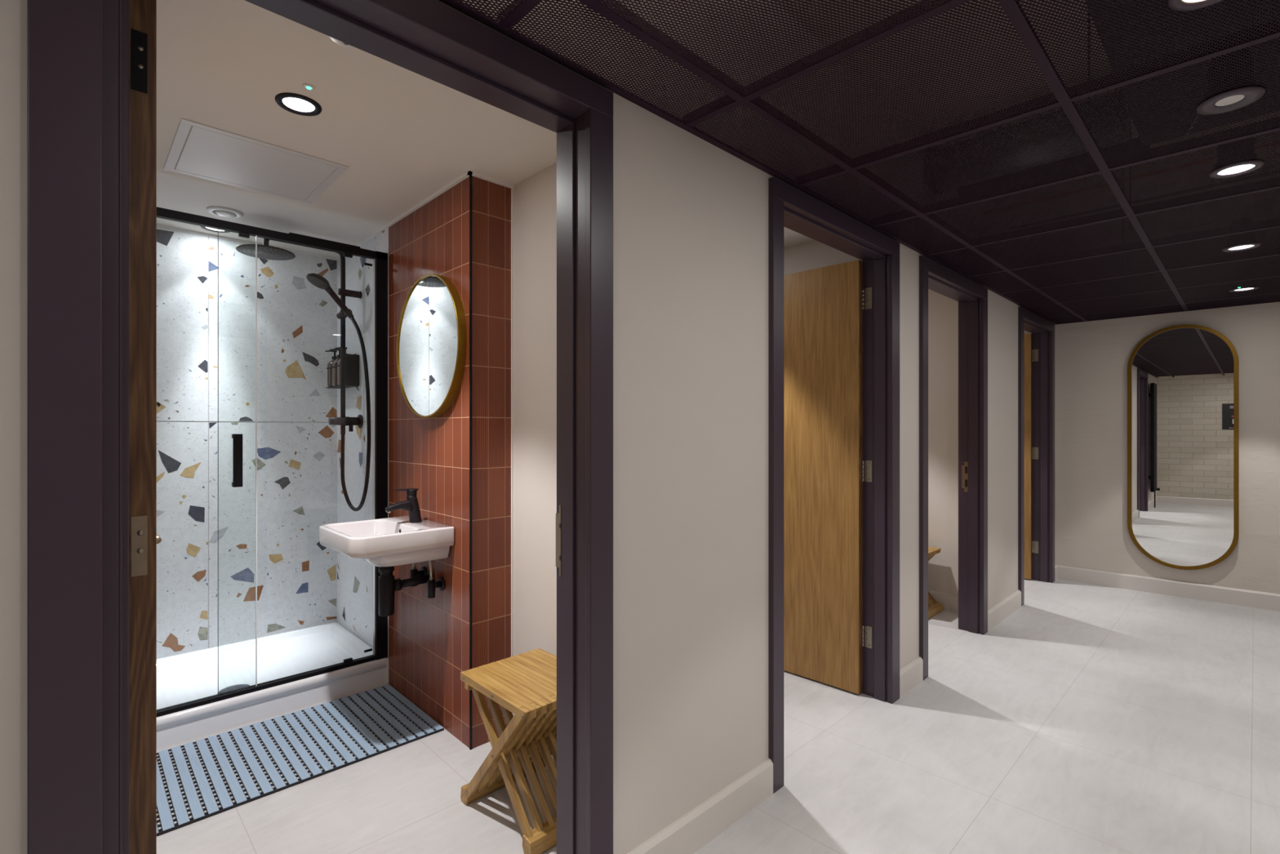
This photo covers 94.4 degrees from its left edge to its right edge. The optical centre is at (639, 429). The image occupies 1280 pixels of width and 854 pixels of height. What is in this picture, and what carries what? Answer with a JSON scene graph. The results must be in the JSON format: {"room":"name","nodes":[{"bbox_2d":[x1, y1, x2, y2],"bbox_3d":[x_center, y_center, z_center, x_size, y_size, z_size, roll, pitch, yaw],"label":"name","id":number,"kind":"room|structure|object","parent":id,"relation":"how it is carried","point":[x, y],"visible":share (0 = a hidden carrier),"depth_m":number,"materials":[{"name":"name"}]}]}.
{"room":"shower room corridor","nodes":[
{"label":"shower room corridor","id":0,"kind":"room"},
{"bbox_2d":[156,226,337,658],"bbox_3d":[-2.160,0.072,3.143,1.388,2.355,0.061,0,0,-44],"label":"wall","id":1,"kind":"structure","parent":0,"point":[297,318],"depth_m":3.14,"materials":[{"name":"stone"}]},
{"bbox_2d":[156,0,556,257],"bbox_3d":[-1.291,-1.030,2.241,1.388,0.050,2.444,0,0,-44],"label":"ceiling","id":2,"kind":"structure","parent":0,"point":[402,135],"depth_m":1.94,"materials":[{"name":"paint"}]},
{"bbox_2d":[200,226,229,232],"bbox_3d":[-2.112,-1.002,2.950,0.126,0.006,0.126,0,0,-44],"label":"recessed light","id":3,"kind":"object","parent":2,"relation":"in","point":[202,227],"visible":0.42,"depth_m":2.97,"materials":[{"name":"grey"}]},
{"bbox_2d":[206,205,243,218],"bbox_3d":[-1.913,-0.997,2.732,0.140,0.016,0.140,0,0,-44],"label":"valve","id":4,"kind":"object","parent":2,"relation":"attached to","point":[221,211],"visible":1,"depth_m":2.71,"materials":[{"name":"white plastic"}]},
{"bbox_2d":[163,118,349,204],"bbox_3d":[-1.470,-1.005,2.270,0.510,0.008,0.510,0,0,-44],"label":"access panel","id":5,"kind":"object","parent":2,"relation":"attached to","point":[208,153],"visible":1,"depth_m":2.24,"materials":[{"name":"white metal"}]},
{"bbox_2d":[275,92,321,115],"bbox_3d":[-1.053,-1.002,1.829,0.126,0.006,0.126,0,0,-44],"label":"recessed light","id":6,"kind":"object","parent":2,"relation":"in","point":[297,104],"visible":1,"depth_m":1.82,"materials":[{"name":"grey plastic"}]},
{"bbox_2d":[302,83,315,90],"bbox_3d":[-0.969,-1.002,1.735,0.032,0.006,0.032,0,0,-44],"label":"recessed light","id":7,"kind":"object","parent":2,"relation":"in","point":[307,86],"visible":1,"depth_m":1.73,"materials":[{"name":"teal plastic"}]},
{"bbox_2d":[328,35,355,48],"bbox_3d":[-0.741,-0.989,1.491,0.090,0.032,0.090,0,0,-44],"label":"smoke detector","id":8,"kind":"object","parent":2,"relation":"attached to","point":[340,42],"visible":0.19,"depth_m":1.50,"materials":[{"name":"white plastic"}]},
{"bbox_2d":[337,227,388,657],"bbox_3d":[-1.438,0.122,3.258,0.189,2.255,0.775,0,0,-44],"label":"wall","id":9,"kind":"structure","parent":0,"point":[354,575],"depth_m":3.21,"materials":[{"name":"stone"}]},
{"bbox_2d":[235,238,371,511],"bbox_3d":[-1.666,-0.266,2.943,0.566,1.374,0.312,0,0,-32],"label":"shower riser","id":10,"kind":"object","parent":9,"relation":"attached to","point":[266,251],"visible":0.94,"depth_m":3.05,"materials":[{"name":"black metal"}]},
{"bbox_2d":[340,417,353,434],"bbox_3d":[-1.550,-0.028,3.133,0.059,0.105,0.023,0,0,-18],"label":"outlet","id":11,"kind":"object","parent":10,"relation":"attached to","point":[344,421],"depth_m":3.12,"materials":[{"name":"black metal"}]},
{"bbox_2d":[325,353,359,388],"bbox_3d":[-1.654,-0.321,3.280,0.093,0.169,0.300,0,0,-44],"label":"holder","id":12,"kind":"object","parent":9,"relation":"attached to","point":[352,361],"visible":0.64,"depth_m":3.18,"materials":[{"name":"black metal"}]},
{"bbox_2d":[324,350,337,386],"bbox_3d":[-1.719,-0.344,3.338,0.076,0.207,0.076,0,0,27],"label":"soap bottle","id":13,"kind":"object","parent":12,"relation":"in","point":[334,357],"visible":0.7,"depth_m":3.31,"materials":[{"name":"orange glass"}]},
{"bbox_2d":[329,348,340,386],"bbox_3d":[-1.659,-0.344,3.276,0.076,0.207,0.076,0,0,27],"label":"soap bottle","id":14,"kind":"object","parent":12,"relation":"in","point":[335,362],"visible":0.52,"depth_m":3.24,"materials":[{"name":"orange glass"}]},
{"bbox_2d":[334,346,346,385],"bbox_3d":[-1.600,-0.344,3.214,0.076,0.207,0.076,0,0,27],"label":"soap bottle","id":15,"kind":"object","parent":12,"relation":"in","point":[339,360],"visible":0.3,"depth_m":3.18,"materials":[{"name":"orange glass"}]},
{"bbox_2d":[0,0,1055,853],"bbox_3d":[0.723,-0.125,2.400,7.610,2.750,0.121,0,0,-44],"label":"wall","id":16,"kind":"structure","parent":0,"point":[691,215],"depth_m":1.73,"materials":[{"name":"paint"}]},
{"bbox_2d":[26,0,613,853],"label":"door frame","id":17,"kind":"structure","parent":16,"relation":"in","point":[93,538],"depth_m":0.89,"materials":[{"name":"paint"}]},
{"bbox_2d":[626,758,773,853],"bbox_3d":[0.188,1.192,1.788,0.730,0.115,0.019,0,0,-44],"label":"baseboard","id":18,"kind":"structure","parent":16,"relation":"attached to","point":[689,833],"depth_m":1.81,"materials":[{"name":"paint"}]},
{"bbox_2d":[768,177,899,793],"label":"door","id":19,"kind":"structure","parent":16,"relation":"in","point":[833,331],"depth_m":2.79,"materials":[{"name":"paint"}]},
{"bbox_2d":[899,657,923,697],"bbox_3d":[1.302,1.192,2.861,0.278,0.115,0.019,0,0,-44],"label":"baseboard","id":20,"kind":"structure","parent":16,"relation":"attached to","point":[911,675],"depth_m":2.85,"materials":[{"name":"paint"}]},
{"bbox_2d":[919,255,987,679],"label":"door frame","id":21,"kind":"structure","parent":16,"relation":"in","point":[971,297],"depth_m":3.63,"materials":[{"name":"paint"}]},
{"bbox_2d":[987,589,1021,631],"bbox_3d":[2.415,1.192,3.933,0.757,0.115,0.019,0,0,-44],"label":"baseboard","id":22,"kind":"structure","parent":16,"relation":"attached to","point":[1006,607],"depth_m":3.91,"materials":[{"name":"paint"}]},
{"bbox_2d":[924,90,1129,195],"bbox_3d":[1.787,-1.330,2.786,0.224,0.224,0.775,0,0,-44],"label":"air duct","id":23,"kind":"object","parent":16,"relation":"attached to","point":[1117,91],"visible":0.15,"depth_m":2.69,"materials":[{"name":"black metal"}]},
{"bbox_2d":[1017,306,1054,606],"bbox_3d":[2.715,0.191,4.893,1.007,2.119,0.989,0,0,-44],"label":"door","id":24,"kind":"structure","parent":16,"relation":"in","point":[1036,350],"depth_m":4.87,"materials":[{"name":"paint"}]},
{"bbox_2d":[957,137,1148,195],"bbox_3d":[2.077,-1.330,3.034,0.070,0.070,0.810,0,0,-44],"label":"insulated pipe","id":25,"kind":"object","parent":16,"relation":"attached to","point":[1138,137],"visible":0.02,"depth_m":2.97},
{"bbox_2d":[1054,564,1057,581],"bbox_3d":[3.457,1.192,4.935,0.121,0.115,0.019,0,0,-44],"label":"baseboard","id":26,"kind":"structure","parent":16,"relation":"attached to","point":[1055,566],"depth_m":4.93,"materials":[{"name":"paint"}]},
{"bbox_2d":[513,162,556,656],"bbox_3d":[-0.750,0.072,2.762,0.114,2.355,2.444,0,0,-44],"label":"wall partition","id":27,"kind":"structure","parent":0,"point":[535,197],"depth_m":2.32,"materials":[{"name":"paint"}]},
{"bbox_2d":[156,170,514,259],"bbox_3d":[-1.512,-1.000,2.936,2.125,0.011,0.972,0,0,10],"label":"trim","id":28,"kind":"structure","parent":27,"relation":"attached to","point":[468,173],"depth_m":2.82,"materials":[{"name":"plastic"}]},
{"bbox_2d":[511,188,513,656],"bbox_3d":[-0.527,0.122,2.442,0.007,2.255,0.006,0,0,-44],"label":"trim","id":29,"kind":"structure","parent":27,"relation":"attached to","point":[512,189],"depth_m":2.44,"materials":[{"name":"plastic"}]},
{"bbox_2d":[511,712,556,767],"bbox_3d":[-0.239,1.192,2.135,0.019,0.115,0.832,0,0,-44],"label":"baseboard","id":30,"kind":"structure","parent":27,"relation":"attached to","point":[512,713],"depth_m":2.21,"materials":[{"name":"paint"}]},
{"bbox_2d":[156,578,1279,853],"bbox_3d":[0.558,1.280,2.376,8.500,0.060,5.150,0,0,-44],"label":"floor","id":31,"kind":"structure","parent":0,"point":[1091,718],"depth_m":2.19,"materials":[{"name":"tile"}]},
{"bbox_2d":[156,622,388,751],"bbox_3d":[-1.934,1.185,2.773,1.197,0.130,0.782,0,0,-44],"label":"shower tray","id":32,"kind":"object","parent":31,"relation":"on","point":[188,677],"visible":0.56,"depth_m":2.76,"materials":[{"name":"ceramic"}]},
{"bbox_2d":[156,206,387,716],"bbox_3d":[-1.674,0.123,2.504,1.198,1.993,0.070,0,0,-44],"label":"shower door frame","id":33,"kind":"structure","parent":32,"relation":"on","point":[380,260],"depth_m":2.88,"materials":[{"name":"black metal"}]},
{"bbox_2d":[156,684,444,835],"bbox_3d":[-1.377,1.245,2.336,0.992,0.009,0.596,0,0,-44],"label":"mat","id":34,"kind":"object","parent":31,"relation":"on","point":[183,819],"visible":0.94,"depth_m":2.29,"materials":[{"name":"rubber"}]},
{"bbox_2d":[388,176,511,748],"bbox_3d":[-0.882,0.124,2.680,0.188,2.251,0.829,0,0,-44],"label":"pier","id":35,"kind":"object","parent":31,"relation":"on","point":[428,638],"visible":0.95,"depth_m":2.42,"materials":[{"name":"tile"}]},
{"bbox_2d":[319,515,453,566],"bbox_3d":[-1.049,0.464,2.432,0.392,0.140,0.444,0,0,-44],"label":"washbasin","id":36,"kind":"object","parent":35,"relation":"attached to","point":[395,540],"visible":1,"depth_m":2.33,"materials":[{"name":"ceramic"}]},
{"bbox_2d":[385,488,422,523],"bbox_3d":[-0.994,0.322,2.496,0.149,0.146,0.050,0,0,-44],"label":"tap","id":37,"kind":"object","parent":36,"relation":"on","point":[411,504],"visible":1,"depth_m":2.50,"materials":[{"name":"metal"}]},
{"bbox_2d":[378,565,434,616],"bbox_3d":[-0.986,0.647,2.494,0.220,0.226,0.064,0,0,-44],"label":"trap","id":38,"kind":"object","parent":36,"relation":"attached to","point":[388,584],"visible":0.71,"depth_m":2.42,"materials":[{"name":"black metal"}]},
{"bbox_2d":[409,563,426,586],"bbox_3d":[-0.974,0.595,2.595,0.063,0.169,0.056,0,0,-44],"label":"angle valve","id":39,"kind":"object","parent":35,"relation":"attached to","point":[414,572],"visible":0.53,"depth_m":2.58,"materials":[{"name":"metal"}]},
{"bbox_2d":[396,273,466,417],"bbox_3d":[-0.908,-0.357,2.547,0.036,0.610,0.610,0,0,-44],"label":"round mirror","id":40,"kind":"object","parent":35,"relation":"attached to","point":[432,337],"visible":1,"depth_m":2.50,"materials":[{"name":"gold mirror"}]},
{"bbox_2d":[427,560,444,598],"bbox_3d":[-0.854,0.610,2.470,0.063,0.170,0.056,0,0,-44],"label":"angle valve","id":41,"kind":"object","parent":35,"relation":"attached to","point":[432,584],"visible":0.89,"depth_m":2.46,"materials":[{"name":"metal"}]},
{"bbox_2d":[469,174,471,750],"bbox_3d":[-0.662,0.128,2.318,0.008,2.245,0.008,0,0,-44],"label":"trim","id":42,"kind":"structure","parent":35,"relation":"attached to","point":[470,175],"depth_m":2.31,"materials":[{"name":"black metal"}]},
{"bbox_2d":[460,648,556,853],"bbox_3d":[-0.350,1.034,1.964,0.323,0.432,0.410,0,0,-44],"label":"folding stool","id":43,"kind":"object","parent":31,"relation":"on","point":[524,685],"visible":0.79,"depth_m":1.89,"materials":[{"name":"brown wood"}]},
{"bbox_2d":[928,546,943,618],"bbox_3d":[1.834,1.034,4.119,0.323,0.432,0.410,0,0,-44],"label":"folding stool","id":44,"kind":"object","parent":31,"relation":"on","point":[935,607],"visible":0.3,"depth_m":4.04,"materials":[{"name":"wood"}]},
{"bbox_2d":[783,226,813,248],"bbox_3d":[-0.200,-1.030,3.291,1.413,0.050,2.444,0,0,-44],"label":"ceiling","id":45,"kind":"structure","parent":0,"point":[791,237],"depth_m":3.12,"materials":[{"name":"paint"}]},
{"bbox_2d":[783,240,862,275],"bbox_3d":[0.364,0.072,3.835,0.155,2.355,2.444,0,0,-44],"label":"wall partition","id":46,"kind":"structure","parent":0,"point":[811,255],"depth_m":3.16,"materials":[{"name":"paint"}]},
{"bbox_2d":[928,288,958,595],"bbox_3d":[1.472,0.072,4.902,0.140,2.355,2.444,0,0,-44],"label":"wall partition","id":47,"kind":"structure","parent":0,"point":[943,310],"depth_m":4.13,"materials":[{"name":"paint"}]},
{"bbox_2d":[928,589,958,613],"bbox_3d":[1.415,1.192,4.846,0.019,0.115,2.444,0,0,-44],"label":"baseboard","id":48,"kind":"structure","parent":47,"relation":"attached to","point":[949,602],"depth_m":4.09,"materials":[{"name":"paint"}]},
{"bbox_2d":[776,0,1279,248],"bbox_3d":[1.445,-1.540,1.383,8.600,0.080,2.588,0,0,-44],"label":"ceiling slab","id":49,"kind":"structure","parent":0,"point":[1073,5],"depth_m":2.40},
{"bbox_2d":[1128,113,1131,228],"bbox_3d":[2.258,-1.210,2.730,0.006,0.579,0.006,0,0,24],"label":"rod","id":50,"kind":"object","parent":49,"relation":"hanging from","point":[1129,113],"visible":0.02,"depth_m":2.73,"materials":[{"name":"black metal"}]},
{"bbox_2d":[1086,0,1279,146],"bbox_3d":[1.783,-1.373,1.262,2.520,0.245,1.345,0,0,-44],"label":"duct","id":51,"kind":"object","parent":49,"relation":"attached to","point":[1232,1],"visible":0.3,"depth_m":1.92,"materials":[{"name":"black metal"}]},
{"bbox_2d":[1055,213,1279,594],"bbox_3d":[4.380,-0.125,4.195,2.373,2.750,0.100,0,0,44],"label":"wall","id":52,"kind":"structure","parent":0,"point":[1092,357],"depth_m":4.67,"materials":[{"name":"beige paint"}]},
{"bbox_2d":[1057,564,1279,611],"bbox_3d":[4.293,1.192,4.196,2.211,0.115,0.019,0,0,44],"label":"baseboard","id":53,"kind":"structure","parent":52,"relation":"attached to","point":[1257,599],"depth_m":4.45,"materials":[{"name":"paint"}]},
{"bbox_2d":[1127,324,1239,569],"bbox_3d":[4.037,0.129,4.426,0.046,1.822,0.612,0,0,-44],"label":"mirror","id":54,"kind":"object","parent":52,"relation":"attached to","point":[1183,380],"visible":1,"depth_m":4.41,"materials":[{"name":"gold metal"}]},
{"bbox_3d":[2.211,-0.125,0.588,8.400,2.750,0.100,0,0,-44],"label":"wall","id":55,"kind":"structure","parent":0,"visible":0},
{"bbox_2d":[438,0,1279,324],"bbox_3d":[1.457,-0.903,1.478,7.949,0.040,2.227,0,0,-44],"label":"grid","id":56,"kind":"object","parent":55,"relation":"attached to","point":[1011,7],"visible":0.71,"depth_m":1.67,"materials":[{"name":"metal"}]},
{"bbox_2d":[455,0,524,23],"bbox_3d":[-0.460,-0.887,1.029,0.620,0.002,0.211,0,0,-44],"label":"ceiling panel","id":57,"kind":"object","parent":56,"relation":"attached to","point":[495,2],"visible":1,"depth_m":1.24,"materials":[{"name":"metal"}]},
{"bbox_2d":[508,0,735,124],"bbox_3d":[-0.019,-0.887,1.454,0.620,0.002,0.211,0,0,-44],"label":"ceiling panel","id":58,"kind":"object","parent":56,"relation":"attached to","point":[648,101],"visible":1,"depth_m":1.41,"materials":[{"name":"metal"}]},
{"bbox_2d":[692,104,843,184],"bbox_3d":[0.423,-0.887,1.879,0.620,0.002,0.211,0,0,-44],"label":"ceiling panel","id":59,"kind":"object","parent":56,"relation":"attached to","point":[722,125],"visible":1,"depth_m":1.85,"materials":[{"name":"metal"}]},
{"bbox_2d":[595,0,951,96],"bbox_3d":[0.272,-0.887,1.172,0.634,0.002,0.602,0,0,-44],"label":"ceiling panel","id":60,"kind":"object","parent":56,"relation":"attached to","point":[939,2],"visible":1,"depth_m":1.31,"materials":[{"name":"metal"}]},
{"bbox_2d":[803,172,915,225],"bbox_3d":[0.864,-0.887,2.304,0.620,0.002,0.211,0,0,-44],"label":"ceiling panel","id":61,"kind":"object","parent":56,"relation":"attached to","point":[859,211],"visible":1,"depth_m":2.28,"materials":[{"name":"metal"}]},
{"bbox_2d":[750,0,1058,167],"bbox_3d":[0.713,-0.887,1.597,0.634,0.002,0.602,0,0,-44],"label":"ceiling panel","id":62,"kind":"object","parent":56,"relation":"attached to","point":[931,113],"visible":1,"depth_m":1.55,"materials":[{"name":"metal"}]},
{"bbox_2d":[877,217,965,253],"bbox_3d":[1.305,-0.887,2.729,0.620,0.002,0.211,0,0,-44],"label":"ceiling panel","id":63,"kind":"object","parent":56,"relation":"attached to","point":[939,244],"visible":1,"depth_m":2.71,"materials":[{"name":"metal"}]},
{"bbox_2d":[931,248,1003,275],"bbox_3d":[1.746,-0.887,3.154,0.620,0.002,0.211,0,0,-44],"label":"ceiling panel","id":64,"kind":"object","parent":56,"relation":"attached to","point":[967,261],"visible":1,"depth_m":3.14,"materials":[{"name":"metal"}]},
{"bbox_2d":[857,105,1099,213],"bbox_3d":[1.154,-0.887,2.022,0.634,0.002,0.602,0,0,-44],"label":"ceiling panel","id":65,"kind":"object","parent":56,"relation":"attached to","point":[917,202],"visible":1,"depth_m":1.98,"materials":[{"name":"metal"}]},
{"bbox_2d":[970,271,1031,293],"bbox_3d":[2.188,-0.887,3.578,0.620,0.002,0.211,0,0,-44],"label":"ceiling panel","id":66,"kind":"object","parent":56,"relation":"attached to","point":[1002,282],"visible":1,"depth_m":3.56,"materials":[{"name":"metal"}]},
{"bbox_2d":[925,173,1126,245],"bbox_3d":[1.595,-0.887,2.447,0.634,0.002,0.602,0,0,-44],"label":"ceiling panel","id":67,"kind":"object","parent":56,"relation":"attached to","point":[973,213],"visible":1,"depth_m":2.42,"materials":[{"name":"metal"}]},
{"bbox_2d":[1003,288,1054,306],"bbox_3d":[2.629,-0.887,4.003,0.620,0.002,0.211,0,0,-44],"label":"ceiling panel","id":68,"kind":"object","parent":56,"relation":"attached to","point":[1029,297],"visible":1,"depth_m":4.00,"materials":[{"name":"metal"}]},
{"bbox_2d":[1026,303,1074,317],"bbox_3d":[3.070,-0.887,4.428,0.620,0.002,0.211,0,0,-44],"label":"ceiling panel","id":69,"kind":"object","parent":56,"relation":"attached to","point":[1055,309],"visible":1,"depth_m":4.42,"materials":[{"name":"metal"}]},
{"bbox_2d":[974,217,1146,269],"bbox_3d":[2.037,-0.887,2.872,0.634,0.002,0.602,0,0,-44],"label":"ceiling panel","id":70,"kind":"object","parent":56,"relation":"attached to","point":[1019,257],"visible":1,"depth_m":2.85,"materials":[{"name":"metal"}]},
{"bbox_2d":[1048,315,1083,324],"bbox_3d":[3.431,-0.887,4.775,0.397,0.002,0.211,0,0,-44],"label":"ceiling panel","id":71,"kind":"object","parent":56,"relation":"attached to","point":[1073,318],"visible":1,"depth_m":4.77,"materials":[{"name":"metal"}]},
{"bbox_2d":[1011,248,1159,287],"bbox_3d":[2.478,-0.887,3.296,0.634,0.002,0.602,0,0,-44],"label":"ceiling panel","id":72,"kind":"object","parent":56,"relation":"attached to","point":[1105,266],"visible":1,"depth_m":3.29,"materials":[{"name":"metal"}]},
{"bbox_2d":[1039,271,1170,302],"bbox_3d":[2.919,-0.887,3.721,0.634,0.002,0.602,0,0,-44],"label":"ceiling panel","id":73,"kind":"object","parent":56,"relation":"attached to","point":[1156,281],"visible":1,"depth_m":3.70,"materials":[{"name":"metal"}]},
{"bbox_2d":[1061,289,1178,314],"bbox_3d":[3.360,-0.887,4.146,0.634,0.002,0.602,0,0,-44],"label":"ceiling panel","id":74,"kind":"object","parent":56,"relation":"attached to","point":[1162,297],"visible":1,"depth_m":4.13,"materials":[{"name":"metal"}]},
{"bbox_2d":[1080,303,1183,320],"bbox_3d":[3.721,-0.887,4.494,0.410,0.002,0.602,0,0,-44],"label":"ceiling panel","id":75,"kind":"object","parent":56,"relation":"attached to","point":[1172,308],"visible":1,"depth_m":4.48,"materials":[{"name":"metal"}]},
{"bbox_2d":[1015,0,1279,97],"bbox_3d":[1.144,-0.887,1.179,0.634,0.002,0.602,0,0,-44],"label":"ceiling panel","id":76,"kind":"object","parent":56,"relation":"attached to","point":[1023,2],"visible":1,"depth_m":1.32,"materials":[{"name":"metal"}]},
{"bbox_2d":[1168,0,1222,10],"bbox_3d":[1.140,-0.947,1.181,0.132,0.136,0.132,0,0,-44],"label":"recessed light","id":77,"kind":"object","parent":76,"relation":"attached to","point":[1176,5],"visible":1,"depth_m":1.23,"materials":[{"name":"paint"}]},
{"bbox_2d":[1072,37,1279,168],"bbox_3d":[1.585,-0.887,1.604,0.634,0.002,0.602,0,0,-44],"label":"ceiling panel","id":78,"kind":"object","parent":56,"relation":"attached to","point":[1108,162],"visible":1,"depth_m":1.64,"materials":[{"name":"metal"}]},
{"bbox_2d":[1195,48,1265,115],"bbox_3d":[1.584,-0.947,1.592,0.132,0.136,0.132,0,0,-44],"label":"recessed light","id":79,"kind":"object","parent":78,"relation":"attached to","point":[1237,98],"visible":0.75,"depth_m":1.58,"materials":[{"name":"paint"}]},
{"bbox_2d":[1111,130,1279,213],"bbox_3d":[2.026,-0.887,2.029,0.634,0.002,0.602,0,0,-44],"label":"ceiling panel","id":80,"kind":"object","parent":56,"relation":"attached to","point":[1260,184],"visible":0.99,"depth_m":2.08,"materials":[{"name":"metal"}]},
{"bbox_2d":[1208,137,1264,177],"bbox_3d":[2.021,-0.947,2.010,0.132,0.136,0.132,0,0,-44],"label":"recessed light","id":81,"kind":"object","parent":80,"relation":"attached to","point":[1242,167],"visible":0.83,"depth_m":2.00,"materials":[{"name":"paint"}]},
{"bbox_2d":[1135,187,1279,245],"bbox_3d":[2.468,-0.887,2.454,0.634,0.002,0.602,0,0,-44],"label":"ceiling panel","id":82,"kind":"object","parent":56,"relation":"attached to","point":[1245,214],"visible":1,"depth_m":2.50,"materials":[{"name":"metal"}]},
{"bbox_2d":[1153,226,1279,269],"bbox_3d":[2.909,-0.887,2.878,0.634,0.002,0.602,0,0,-44],"label":"ceiling panel","id":83,"kind":"object","parent":56,"relation":"attached to","point":[1268,242],"visible":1,"depth_m":2.93,"materials":[{"name":"metal"}]},
{"bbox_2d":[1222,218,1261,252],"bbox_3d":[2.909,-0.947,2.868,0.132,0.136,0.132,0,0,-44],"label":"recessed light","id":84,"kind":"object","parent":83,"relation":"attached to","point":[1242,246],"visible":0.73,"depth_m":2.87,"materials":[{"name":"paint"}]},
{"bbox_2d":[1166,254,1279,288],"bbox_3d":[3.350,-0.887,3.303,0.634,0.002,0.602,0,0,-44],"label":"ceiling panel","id":85,"kind":"object","parent":56,"relation":"attached to","point":[1181,277],"visible":1,"depth_m":3.34,"materials":[{"name":"metal"}]},
{"bbox_2d":[1177,275,1279,302],"bbox_3d":[3.791,-0.887,3.728,0.634,0.002,0.602,0,0,-44],"label":"ceiling panel","id":86,"kind":"object","parent":56,"relation":"attached to","point":[1268,285],"visible":1,"depth_m":3.77,"materials":[{"name":"metal"}]},
{"bbox_2d":[1229,267,1259,292],"bbox_3d":[3.792,-0.947,3.721,0.134,0.136,0.135,0,0,15],"label":"recessed light","id":87,"kind":"object","parent":86,"relation":"attached to","point":[1245,288],"visible":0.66,"depth_m":3.72,"materials":[{"name":"paint"}]},
{"bbox_2d":[1185,293,1279,310],"bbox_3d":[4.152,-0.887,4.075,0.410,0.002,0.602,0,0,-44],"label":"ceiling panel","id":88,"kind":"object","parent":56,"relation":"attached to","point":[1269,297],"visible":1,"depth_m":4.11,"materials":[{"name":"metal"}]},
{"bbox_2d":[1009,162,1279,230],"bbox_3d":[3.160,-1.325,3.091,0.100,0.030,2.150,0,0,-44],"label":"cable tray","id":89,"kind":"object","parent":55,"relation":"attached to","point":[1278,162],"visible":0.11,"depth_m":3.30,"materials":[{"name":"black metal"}]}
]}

